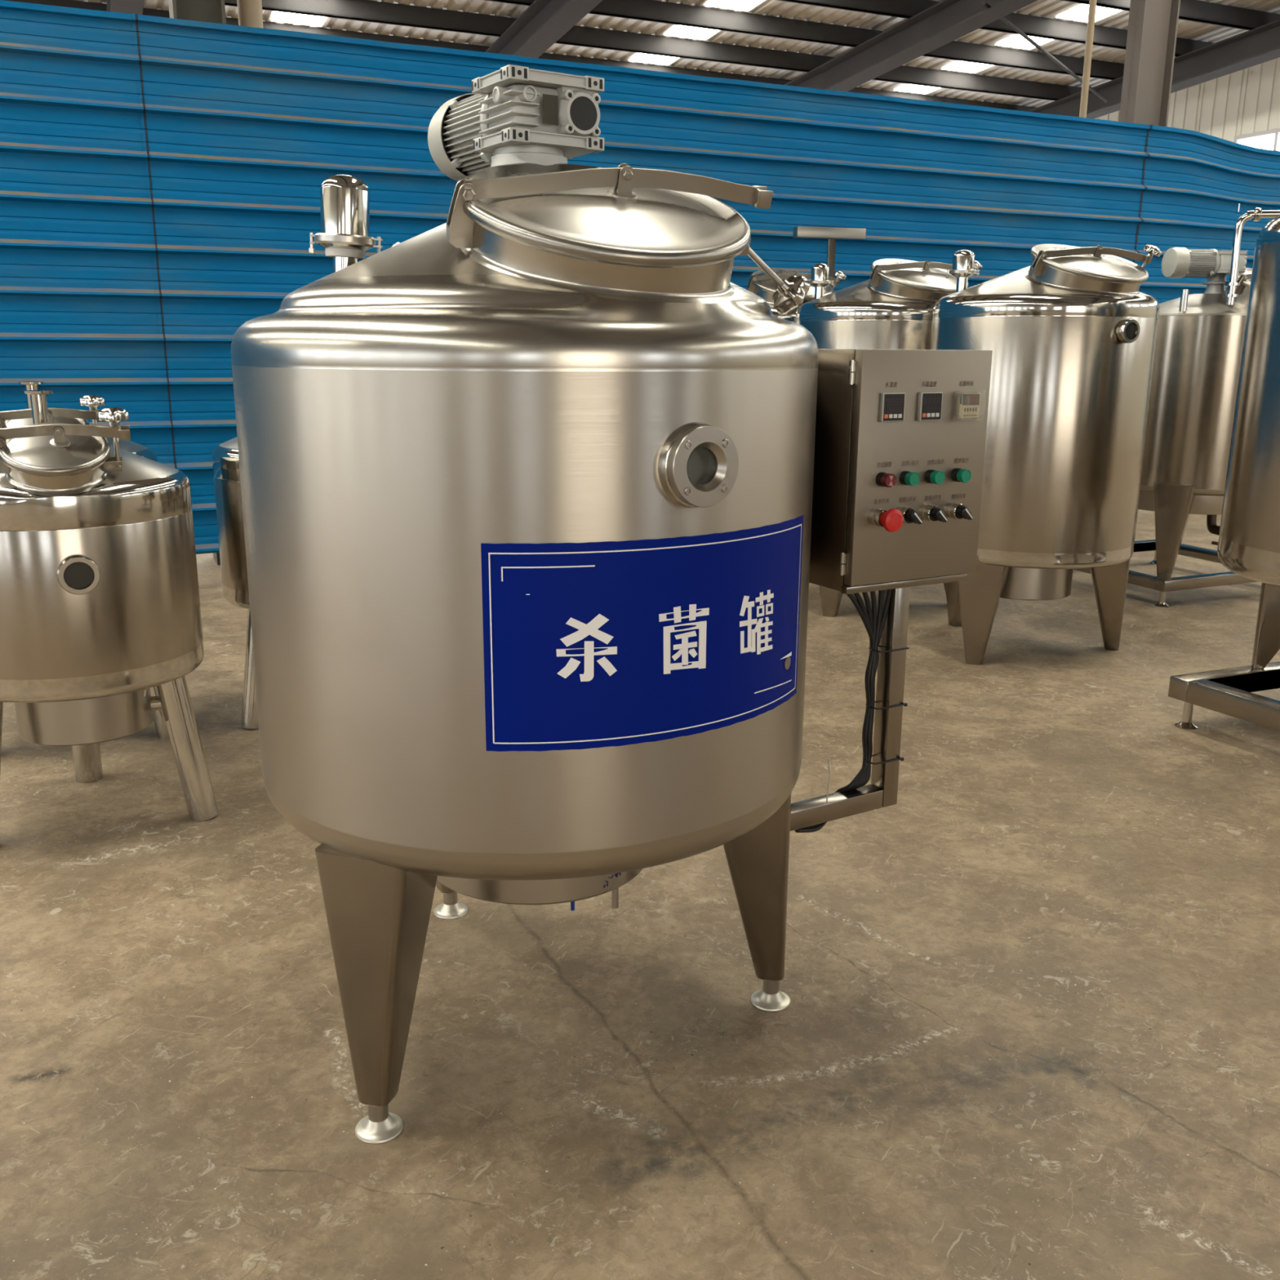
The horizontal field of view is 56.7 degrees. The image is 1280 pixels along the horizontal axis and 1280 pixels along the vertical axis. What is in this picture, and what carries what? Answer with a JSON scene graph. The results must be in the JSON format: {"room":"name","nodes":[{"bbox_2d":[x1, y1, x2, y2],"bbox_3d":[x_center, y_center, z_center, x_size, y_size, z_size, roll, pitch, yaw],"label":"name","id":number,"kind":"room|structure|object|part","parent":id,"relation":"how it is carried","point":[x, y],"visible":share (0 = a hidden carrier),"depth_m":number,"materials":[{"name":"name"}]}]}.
{"room":"processing plant","nodes":[
{"label":"processing plant","id":0,"kind":"room"},
{"bbox_2d":[0,509,1279,1279],"bbox_3d":[1.898,-0.150,5.646,40.069,0.001,37.319,0,14,0],"label":"floor","id":1,"kind":"structure","parent":0,"point":[1029,1028],"depth_m":2.18,"materials":[{"name":"concrete"}]},
{"bbox_2d":[0,381,169,738],"bbox_3d":[-1.752,-0.228,3.613,0.618,1.090,0.604,0,14,0],"label":"tank","id":2,"kind":"object","parent":1,"relation":"on","point":[17,418],"visible":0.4,"depth_m":3.35,"materials":[{"name":"metal"}]},
{"bbox_3d":[-1.667,-0.593,3.322,0.229,0.107,0.218,0,14,0],"label":"lid","id":3,"kind":"part","parent":2,"relation":"part of","materials":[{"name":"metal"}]},
{"bbox_3d":[-1.638,-0.627,3.307,0.273,0.040,0.033,-5,15,-21],"label":"strap arm","id":4,"kind":"part","parent":2,"relation":"part of","materials":[{"name":"metal"}]},
{"bbox_3d":[-1.548,-0.672,3.359,0.064,0.044,0.066,0,14,0],"label":"hand knob","id":5,"kind":"part","parent":2,"relation":"part of","materials":[{"name":"metal"}]},
{"bbox_3d":[-1.509,0.106,3.687,0.133,0.411,0.075,0,14,0],"label":"leg","id":6,"kind":"part","parent":2,"relation":"part of","materials":[{"name":"metal"}]},
{"bbox_2d":[0,390,218,822],"bbox_3d":[-1.410,-0.068,2.977,0.618,1.090,0.604,0,14,0],"label":"tank","id":7,"kind":"object","parent":1,"relation":"on","point":[100,607],"visible":1,"depth_m":2.75,"materials":[{"name":"metal"}]},
{"bbox_3d":[-1.589,0.307,2.873,0.072,0.411,0.133,12,18,39],"label":"leg","id":8,"kind":"part","parent":7,"relation":"part of","materials":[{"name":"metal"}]},
{"bbox_3d":[-1.325,-0.433,2.686,0.229,0.107,0.218,0,14,0],"label":"lid","id":9,"kind":"part","parent":7,"relation":"part of","materials":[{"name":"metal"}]},
{"bbox_3d":[-1.296,-0.467,2.671,0.273,0.040,0.033,-5,15,-21],"label":"strap arm","id":10,"kind":"part","parent":7,"relation":"part of","materials":[{"name":"metal"}]},
{"bbox_3d":[-1.276,-0.151,2.693,0.090,0.090,0.063,-7,16,-28],"label":"sight glass","id":11,"kind":"part","parent":7,"relation":"part of","materials":[{"name":"metal"}]},
{"bbox_3d":[-1.265,-0.146,2.674,0.061,0.061,0.001,-7,16,-28],"label":"pane","id":12,"kind":"part","parent":7,"relation":"part of","materials":[{"name":"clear glass"}]},
{"bbox_3d":[-1.544,0.205,3.284,0.072,0.411,0.133,-7,16,-27],"label":"leg","id":13,"kind":"part","parent":7,"relation":"part of","materials":[{"name":"metal"}]},
{"bbox_3d":[-1.206,-0.512,2.723,0.064,0.044,0.066,0,14,0],"label":"hand knob","id":14,"kind":"part","parent":7,"relation":"part of","materials":[{"name":"metal"}]},
{"bbox_3d":[-1.167,0.266,3.051,0.133,0.411,0.075,0,14,0],"label":"leg","id":15,"kind":"part","parent":7,"relation":"part of","materials":[{"name":"metal"}]},
{"bbox_2d":[168,0,226,564],"bbox_3d":[-2.272,-3.077,6.115,0.250,5.400,0.250,-6,15,-24],"label":"column","id":16,"kind":"structure","parent":1,"relation":"on","point":[204,11],"depth_m":6.07,"materials":[{"name":"grey metal"}]},
{"bbox_2d":[212,436,258,728],"bbox_3d":[-1.063,-0.298,3.916,0.618,1.090,0.604,-1,14,-4],"label":"tank","id":17,"kind":"object","parent":1,"relation":"on","point":[225,460],"visible":0.11,"depth_m":3.70,"materials":[{"name":"metal"}]},
{"bbox_3d":[-1.229,0.080,3.800,0.072,0.411,0.133,10,17,35],"label":"leg","id":18,"kind":"part","parent":17,"relation":"part of","materials":[{"name":"metal"}]},
{"bbox_2d":[236,0,263,28],"bbox_3d":[-2.060,-3.124,6.309,0.124,5.400,0.124,0,14,0],"label":"column","id":19,"kind":"structure","parent":1,"relation":"on","point":[250,14],"depth_m":6.22,"materials":[{"name":"beige metal"}]},
{"bbox_2d":[231,64,818,1143],"bbox_3d":[-0.181,-0.102,2.035,0.933,1.614,0.935,0,14,0],"label":"tank","id":20,"kind":"object","parent":1,"relation":"on","point":[526,476],"visible":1,"depth_m":1.64,"materials":[{"name":"metal"}]},
{"bbox_2d":[308,174,382,272],"bbox_3d":[-0.474,-0.646,1.907,0.120,0.191,0.096,0,14,0],"label":"air vent","id":21,"kind":"object","parent":20,"relation":"attached to","point":[344,237],"depth_m":1.87,"materials":[{"name":"silver metal"}]},
{"bbox_3d":[-0.394,0.504,1.855,0.152,0.416,0.152,5,15,17],"label":"leg","id":22,"kind":"part","parent":20,"relation":"part of","materials":[{"name":"metal"}]},
{"bbox_3d":[-0.384,0.348,2.482,0.152,0.416,0.152,-8,16,-31],"label":"leg","id":23,"kind":"part","parent":20,"relation":"part of","materials":[{"name":"metal"}]},
{"bbox_3d":[-0.175,-0.725,1.881,0.176,0.100,0.176,0,14,0],"label":"motor mount","id":24,"kind":"part","parent":20,"relation":"part of","materials":[{"name":"silver metal"}]},
{"bbox_3d":[-0.160,-0.821,1.855,0.165,0.102,0.128,-8,16,-32],"label":"gear motor","id":25,"kind":"part","parent":20,"relation":"part of","materials":[{"name":"silver metal"}]},
{"bbox_3d":[-0.136,-0.807,1.805,0.026,0.042,0.001,-8,16,-32],"label":"name plate","id":26,"kind":"part","parent":20,"relation":"part of","materials":[{"name":"brown"}]},
{"bbox_3d":[-0.115,0.439,2.025,0.007,0.048,0.007,0,14,0],"label":"sensor rod","id":27,"kind":"part","parent":20,"relation":"part of","materials":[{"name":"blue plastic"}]},
{"bbox_3d":[-0.049,-0.615,1.700,0.418,0.175,0.396,0,14,0],"label":"lid","id":28,"kind":"part","parent":20,"relation":"part of","materials":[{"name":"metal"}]},
{"bbox_3d":[-0.023,-0.644,1.690,0.462,0.053,0.033,-5,15,-21],"label":"strap arm","id":29,"kind":"part","parent":20,"relation":"part of","materials":[{"name":"metal"}]},
{"bbox_3d":[0.072,-0.236,1.602,0.116,0.116,0.034,-8,16,-32],"label":"sight glass","id":30,"kind":"part","parent":20,"relation":"part of","materials":[{"name":"metal"}]},
{"bbox_3d":[0.080,-0.233,1.589,0.051,0.051,0.001,-8,16,-32],"label":"pane","id":31,"kind":"part","parent":20,"relation":"part of","materials":[{"name":"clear glass"}]},
{"bbox_3d":[0.197,0.426,2.186,0.152,0.416,0.152,2,14,8],"label":"leg","id":32,"kind":"part","parent":20,"relation":"part of","materials":[{"name":"metal"}]},
{"bbox_3d":[0.237,-0.540,1.858,0.056,0.059,0.065,0,14,0],"label":"hand knob","id":33,"kind":"part","parent":20,"relation":"part of","materials":[{"name":"metal"}]},
{"bbox_2d":[790,348,992,831],"bbox_3d":[0.420,-0.088,2.178,0.357,0.865,0.276,-9,17,-33],"label":"cabinet","id":34,"kind":"object","parent":20,"relation":"attached to","point":[900,434],"visible":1,"depth_m":2.07,"materials":[{"name":"metal"}]},
{"bbox_2d":[826,758,831,798],"bbox_3d":[0.356,0.263,2.241,0.009,0.084,0.004,-10,17,-37],"label":"cable tie","id":35,"kind":"object","parent":34,"relation":"attached to","point":[828,759],"visible":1,"depth_m":2.24,"materials":[{"name":"beige plastic"}]},
{"bbox_3d":[0.361,0.318,2.255,0.236,0.038,0.038,-8,16,-30],"label":"support arm","id":36,"kind":"part","parent":34,"relation":"part of","materials":[{"name":"metal"}]},
{"bbox_2d":[794,589,908,832],"bbox_3d":[0.394,0.111,2.233,0.243,0.491,0.051,-7,16,-26],"label":"cable bundle","id":37,"kind":"object","parent":34,"relation":"attached to","point":[873,623],"visible":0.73,"depth_m":2.24,"materials":[{"name":"black rubber"}]},
{"bbox_2d":[875,471,896,487],"bbox_3d":[0.418,-0.272,2.014,0.024,0.024,0.026,-7,16,-28],"label":"lamp","id":38,"kind":"object","parent":34,"relation":"attached to","point":[882,479],"depth_m":2.01,"materials":[{"name":"red plastic"}]},
{"bbox_3d":[0.479,0.100,2.274,0.038,0.454,0.038,-8,16,-30],"label":"support post","id":39,"kind":"part","parent":34,"relation":"part of","materials":[{"name":"metal"}]},
{"bbox_2d":[895,506,922,524],"bbox_3d":[0.462,-0.214,2.043,0.028,0.028,0.043,-7,16,-28],"label":"switch","id":40,"kind":"object","parent":34,"relation":"attached to","point":[911,514],"depth_m":2.03,"materials":[{"name":"plastic"}]},
{"bbox_2d":[899,471,919,486],"bbox_3d":[0.464,-0.278,2.039,0.024,0.024,0.026,-7,16,-28],"label":"lamp","id":41,"kind":"object","parent":34,"relation":"attached to","point":[907,478],"depth_m":2.03,"materials":[{"name":"green plastic"}]},
{"bbox_3d":[0.487,-0.303,2.073,0.291,0.397,0.020,-7,16,-28],"label":"door","id":42,"kind":"part","parent":34,"relation":"part of","materials":[{"name":"metal"}]},
{"bbox_2d":[918,504,946,522],"bbox_3d":[0.511,-0.221,2.070,0.028,0.028,0.043,-7,16,-28],"label":"switch","id":43,"kind":"object","parent":34,"relation":"attached to","point":[927,513],"depth_m":2.07,"materials":[{"name":"plastic"}]},
{"bbox_2d":[924,469,945,484],"bbox_3d":[0.514,-0.284,2.066,0.024,0.024,0.026,-7,16,-28],"label":"lamp","id":44,"kind":"object","parent":34,"relation":"attached to","point":[931,477],"depth_m":2.06,"materials":[{"name":"green plastic"}]},
{"bbox_2d":[943,502,973,519],"bbox_3d":[0.564,-0.227,2.099,0.028,0.028,0.043,-7,16,-28],"label":"switch","id":45,"kind":"object","parent":34,"relation":"attached to","point":[952,510],"depth_m":2.09,"materials":[{"name":"plastic"}]},
{"bbox_2d":[951,467,971,482],"bbox_3d":[0.568,-0.291,2.095,0.024,0.024,0.026,-7,16,-28],"label":"lamp","id":46,"kind":"object","parent":34,"relation":"attached to","point":[957,474],"depth_m":2.09,"materials":[{"name":"green plastic"}]},
{"bbox_3d":[0.579,-0.420,2.073,0.040,0.019,0.001,-7,16,-28],"label":"display frame","id":47,"kind":"part","parent":34,"relation":"part of","materials":[{"name":"beige plastic"}]},
{"bbox_2d":[746,269,846,323],"bbox_3d":[0.682,-1.157,6.375,0.853,1.587,0.839,0,14,0],"label":"storage tank","id":48,"kind":"object","parent":1,"relation":"on","point":[760,284],"visible":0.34,"depth_m":5.93,"materials":[{"name":"metal"}]},
{"bbox_3d":[0.765,-1.801,6.006,0.426,0.163,0.409,0,14,0],"label":"lid","id":49,"kind":"part","parent":48,"relation":"part of","materials":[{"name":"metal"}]},
{"bbox_3d":[0.791,-1.830,5.995,0.471,0.053,0.033,-4,15,-17],"label":"strap arm","id":50,"kind":"part","parent":48,"relation":"part of","materials":[{"name":"metal"}]},
{"bbox_3d":[1.022,-1.860,6.052,0.063,0.050,0.067,0,14,0],"label":"hand knob","id":51,"kind":"part","parent":48,"relation":"part of","materials":[{"name":"metal"}]},
{"bbox_2d":[792,226,866,292],"bbox_3d":[1.086,-1.466,7.053,0.424,1.867,0.244,0,14,0],"label":"stand","id":52,"kind":"object","parent":1,"relation":"on","point":[829,233],"visible":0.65,"depth_m":6.82,"materials":[{"name":"silver metal"}]},
{"bbox_3d":[1.101,-1.444,7.058,0.043,1.798,0.045,0,14,0],"label":"post","id":53,"kind":"part","parent":52,"relation":"part of","materials":[{"name":"metal"}]},
{"bbox_2d":[795,258,982,617],"bbox_3d":[1.141,-0.952,5.560,0.853,1.587,0.839,0,14,0],"label":"storage tank","id":54,"kind":"object","parent":1,"relation":"on","point":[892,308],"visible":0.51,"depth_m":5.11,"materials":[{"name":"metal"}]},
{"bbox_2d":[808,263,834,299],"bbox_3d":[0.824,-1.615,5.444,0.129,0.217,0.106,0,14,0],"label":"air vent","id":55,"kind":"object","parent":54,"relation":"attached to","point":[820,273],"depth_m":5.40,"materials":[{"name":"metal"}]},
{"bbox_3d":[0.898,-0.333,5.462,0.205,0.430,0.165,6,15,22],"label":"leg","id":56,"kind":"part","parent":54,"relation":"part of","materials":[{"name":"metal"}]},
{"bbox_3d":[1.224,-1.596,5.191,0.426,0.163,0.409,0,14,0],"label":"lid","id":57,"kind":"part","parent":54,"relation":"part of","materials":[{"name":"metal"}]},
{"bbox_3d":[1.250,-1.625,5.180,0.471,0.053,0.033,-4,15,-17],"label":"strap arm","id":58,"kind":"part","parent":54,"relation":"part of","materials":[{"name":"metal"}]},
{"bbox_3d":[1.481,-1.655,5.237,0.063,0.050,0.067,0,14,0],"label":"hand knob","id":59,"kind":"part","parent":54,"relation":"part of","materials":[{"name":"metal"}]},
{"bbox_2d":[930,244,1161,665],"bbox_3d":[1.578,-0.749,4.754,0.853,1.587,0.839,0,14,0],"label":"storage tank","id":60,"kind":"object","parent":1,"relation":"on","point":[1071,333],"visible":0.92,"depth_m":4.38,"materials":[{"name":"metal"}]},
{"bbox_3d":[1.435,-0.263,5.193,0.205,0.430,0.165,-5,15,-22],"label":"leg","id":61,"kind":"part","parent":60,"relation":"part of","materials":[{"name":"metal"}]},
{"bbox_2d":[946,249,979,292],"bbox_3d":[1.261,-1.413,4.638,0.129,0.217,0.106,0,14,0],"label":"air vent","id":62,"kind":"object","parent":60,"relation":"attached to","point":[963,260],"depth_m":4.60,"materials":[{"name":"metal"}]},
{"bbox_3d":[1.335,-0.130,4.657,0.205,0.430,0.165,6,15,22],"label":"leg","id":63,"kind":"part","parent":60,"relation":"part of","materials":[{"name":"metal"}]},
{"bbox_3d":[1.660,-1.393,4.385,0.426,0.163,0.409,0,14,0],"label":"lid","id":64,"kind":"part","parent":60,"relation":"part of","materials":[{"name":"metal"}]},
{"bbox_3d":[1.686,-1.422,4.375,0.471,0.053,0.033,-4,15,-17],"label":"strap arm","id":65,"kind":"part","parent":60,"relation":"part of","materials":[{"name":"metal"}]},
{"bbox_3d":[1.896,-0.178,4.863,0.165,0.430,0.205,5,15,16],"label":"leg","id":66,"kind":"part","parent":60,"relation":"part of","materials":[{"name":"metal"}]},
{"bbox_3d":[1.748,-1.114,4.275,0.086,0.086,0.063,-6,15,-24],"label":"sight glass","id":67,"kind":"part","parent":60,"relation":"part of","materials":[{"name":"metal"}]},
{"bbox_3d":[1.758,-1.109,4.255,0.058,0.058,0.001,-6,15,-24],"label":"pane","id":68,"kind":"part","parent":60,"relation":"part of","materials":[{"name":"black glass"}]},
{"bbox_3d":[1.917,-1.452,4.431,0.063,0.050,0.067,0,14,0],"label":"hand knob","id":69,"kind":"part","parent":60,"relation":"part of","materials":[{"name":"metal"}]},
{"bbox_2d":[1079,0,1097,117],"bbox_3d":[3.127,-3.606,8.399,0.048,5.400,0.048,0,14,0],"label":"column","id":70,"kind":"structure","parent":1,"relation":"on","point":[1092,4],"depth_m":8.27,"materials":[{"name":"beige metal"}]},
{"bbox_2d":[1119,0,1180,126],"bbox_3d":[3.661,-3.666,8.654,0.330,5.400,0.140,-6,15,-24],"label":"column","id":71,"kind":"structure","parent":1,"relation":"on","point":[1153,24],"depth_m":8.52,"materials":[{"name":"grey metal"}]},
{"bbox_2d":[1072,203,1279,607],"bbox_3d":[2.859,-1.134,5.828,1.002,1.835,1.516,-6,15,-23],"label":"tank","id":72,"kind":"object","parent":1,"relation":"on","point":[1198,348],"visible":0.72,"depth_m":5.56,"materials":[{"name":"metal"}]},
{"bbox_3d":[2.753,-0.407,6.269,1.006,0.054,0.948,-6,15,-24],"label":"floor frame","id":73,"kind":"part","parent":72,"relation":"part of","materials":[{"name":"metal"}]},
{"bbox_3d":[2.563,-0.531,5.724,0.185,0.450,0.150,9,16,31],"label":"leg","id":74,"kind":"part","parent":72,"relation":"part of","materials":[{"name":"metal"}]},
{"bbox_3d":[2.777,-1.705,5.718,0.124,0.125,0.124,0,14,0],"label":"motor mount","id":75,"kind":"part","parent":72,"relation":"part of","materials":[{"name":"silver metal"}]},
{"bbox_3d":[2.792,-1.805,5.674,0.128,0.102,0.165,-2,14,-8],"label":"gear motor","id":76,"kind":"part","parent":72,"relation":"part of","materials":[{"name":"silver metal"}]},
{"bbox_3d":[2.943,-1.673,5.553,0.348,0.153,0.330,0,14,0],"label":"lid","id":77,"kind":"part","parent":72,"relation":"part of","materials":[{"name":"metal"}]},
{"bbox_3d":[2.969,-1.703,5.542,0.393,0.050,0.033,-5,15,-21],"label":"strap arm","id":78,"kind":"part","parent":72,"relation":"part of","materials":[{"name":"metal"}]},
{"bbox_2d":[1168,215,1279,731],"bbox_3d":[2.474,-0.512,3.629,1.248,1.680,1.230,-6,15,-26],"label":"vessel","id":79,"kind":"object","parent":1,"relation":"on","point":[1249,541],"visible":1,"depth_m":3.70,"materials":[{"name":"metal"}]},
{"bbox_3d":[2.516,0.200,3.709,1.303,0.071,0.949,-5,15,-22],"label":"floor frame","id":80,"kind":"part","parent":79,"relation":"part of","materials":[{"name":"metal"}]},
{"bbox_3d":[2.171,-0.081,3.907,0.240,0.374,0.060,4,14,15],"label":"leg","id":81,"kind":"part","parent":79,"relation":"part of","materials":[{"name":"metal"}]},
{"bbox_2d":[0,0,1279,554],"bbox_3d":[0.874,-2.086,7.535,31.800,2.655,0.091,-6,15,-24],"label":"wall","id":82,"kind":"structure","parent":0,"point":[246,126],"depth_m":6.27,"materials":[{"name":"blue metal"}]},
{"bbox_2d":[135,13,177,468],"bbox_3d":[-2.450,-1.744,6.065,0.009,2.655,0.066,-6,15,-24],"label":"trim","id":83,"kind":"structure","parent":82,"relation":"attached to","point":[136,17],"depth_m":6.00,"materials":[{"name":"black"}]},
{"bbox_2d":[1133,124,1152,262],"bbox_3d":[3.599,-2.360,8.715,0.018,2.655,0.069,-6,15,-24],"label":"trim","id":84,"kind":"structure","parent":82,"relation":"attached to","point":[1151,126],"depth_m":8.51,"materials":[{"name":"blue"}]},
{"bbox_2d":[75,0,1279,107],"bbox_3d":[1.987,-5.769,4.276,32.110,2.087,26.501,-6,15,-24],"label":"ceiling","id":85,"kind":"structure","parent":0,"point":[1051,9],"depth_m":14.86,"materials":[{"name":"grey metal"}]},
{"bbox_2d":[271,11,326,26],"bbox_3d":[-3.884,-7.223,13.632,0.580,0.068,0.872,-6,15,-24],"label":"window","id":86,"kind":"structure","parent":85,"relation":"attached to","point":[278,16],"depth_m":13.86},
{"bbox_2d":[4,0,1035,111],"bbox_3d":[-2.806,-7.350,14.720,32.000,0.200,0.095,-6,15,-24],"label":"beam","id":87,"kind":"structure","parent":85,"relation":"attached to","point":[67,3],"depth_m":15.38,"materials":[{"name":"grey metal"}]},
{"bbox_2d":[224,0,1081,101],"bbox_3d":[-2.357,-7.189,13.733,32.000,0.200,0.095,-6,15,-24],"label":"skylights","id":88,"kind":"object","parent":85,"relation":"attached to","point":[367,11],"depth_m":14.77,"materials":[{"name":"grey paint"}]},
{"bbox_2d":[628,53,679,65],"bbox_3d":[0.293,-7.647,15.461,0.580,0.068,0.872,-6,15,-24],"label":"window","id":89,"kind":"structure","parent":85,"relation":"attached to","point":[641,57],"depth_m":15.70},
{"bbox_2d":[664,25,719,39],"bbox_3d":[0.741,-7.487,14.474,0.580,0.068,0.872,-6,15,-24],"label":"window","id":90,"kind":"structure","parent":85,"relation":"attached to","point":[682,31],"depth_m":14.69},
{"bbox_2d":[704,0,764,11],"bbox_3d":[1.190,-7.327,13.487,0.580,0.068,0.872,-6,15,-24],"label":"window","id":91,"kind":"structure","parent":85,"relation":"attached to","point":[740,5],"depth_m":13.75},
{"bbox_2d":[484,0,1124,79],"bbox_3d":[-1.909,-7.029,12.746,32.000,0.200,0.095,-6,15,-24],"label":"skylight","id":92,"kind":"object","parent":85,"relation":"attached to","point":[653,11],"depth_m":14.42,"materials":[{"name":"grey paint"}]},
{"bbox_2d":[893,84,940,93],"bbox_3d":[4.170,-8.041,17.158,0.580,0.068,0.872,-6,15,-24],"label":"window","id":93,"kind":"structure","parent":85,"relation":"attached to","point":[913,88],"depth_m":17.39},
{"bbox_2d":[941,60,991,73],"bbox_3d":[4.618,-7.881,16.171,0.580,0.068,0.872,-6,15,-24],"label":"window","id":94,"kind":"structure","parent":85,"relation":"attached to","point":[962,66],"depth_m":16.38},
{"bbox_2d":[777,0,1212,57],"bbox_3d":[-1.461,-6.869,11.759,32.000,0.200,0.095,-6,15,-24],"label":"beam","id":95,"kind":"structure","parent":85,"relation":"attached to","point":[1031,25],"depth_m":14.43,"materials":[{"name":"grey metal"}]},
{"bbox_2d":[995,34,1053,49],"bbox_3d":[5.066,-7.721,15.184,0.580,0.068,0.872,-6,15,-24],"label":"window","id":96,"kind":"structure","parent":85,"relation":"attached to","point":[1017,41],"depth_m":15.38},
{"bbox_2d":[1055,4,1121,22],"bbox_3d":[5.515,-7.561,14.197,0.580,0.068,0.872,-6,15,-24],"label":"window","id":97,"kind":"structure","parent":85,"relation":"attached to","point":[1081,13],"depth_m":14.37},
{"bbox_2d":[1060,0,1279,30],"bbox_3d":[-1.012,-6.708,10.772,32.000,0.200,0.095,-6,15,-24],"label":"beam","id":98,"kind":"structure","parent":85,"relation":"attached to","point":[1195,11],"depth_m":14.19,"materials":[{"name":"grey metal"}]},
{"bbox_2d":[1093,57,1279,142],"bbox_3d":[11.584,-4.383,9.070,0.012,6.699,26.500,-6,15,-24],"label":"wall","id":99,"kind":"structure","parent":0,"point":[1245,101],"depth_m":16.30,"materials":[{"name":"beige metal"}]},
{"bbox_2d":[1233,128,1279,151],"bbox_3d":[8.737,-6.124,15.284,0.100,1.050,2.600,-6,15,-24],"label":"window","id":100,"kind":"structure","parent":99,"relation":"in","point":[1269,140],"depth_m":15.95,"materials":[{"name":"grey glass"}]},
{"bbox_3d":[7.352,-0.459,-6.879,29.166,6.699,13.172,0,14,0],"label":"wall","id":101,"kind":"structure","parent":0,"visible":0},
{"bbox_2d":[106,0,143,14],"bbox_3d":[-1.105,-5.073,2.962,0.300,2.391,26.400,-6,15,-24],"label":"beam","id":102,"kind":"structure","parent":101,"relation":"attached to","point":[130,6],"depth_m":11.91,"materials":[{"name":"grey metal"}]},
{"bbox_2d":[484,0,602,57],"bbox_3d":[2.794,-5.469,4.669,0.300,2.391,26.400,-6,15,-24],"label":"beam","id":103,"kind":"structure","parent":101,"relation":"attached to","point":[544,22],"depth_m":13.19,"materials":[{"name":"grey metal"}]},
{"bbox_2d":[784,0,1038,91],"bbox_3d":[6.694,-5.865,6.376,0.300,2.391,26.400,-6,15,-24],"label":"beam","id":104,"kind":"structure","parent":101,"relation":"attached to","point":[946,21],"depth_m":14.07,"materials":[{"name":"grey metal"}]},
{"bbox_2d":[982,1,1107,102],"bbox_3d":[5.063,-7.114,14.519,0.040,0.230,4.932,10,17,34],"label":"beam","id":105,"kind":"structure","parent":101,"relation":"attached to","point":[984,4],"depth_m":14.21,"materials":[{"name":"grey metal"}]},
{"bbox_2d":[1026,19,1279,118],"bbox_3d":[10.593,-6.262,8.083,0.300,2.391,26.400,-6,15,-24],"label":"beam","id":106,"kind":"structure","parent":101,"relation":"attached to","point":[1261,44],"depth_m":15.31,"materials":[{"name":"grey metal"}]}
]}

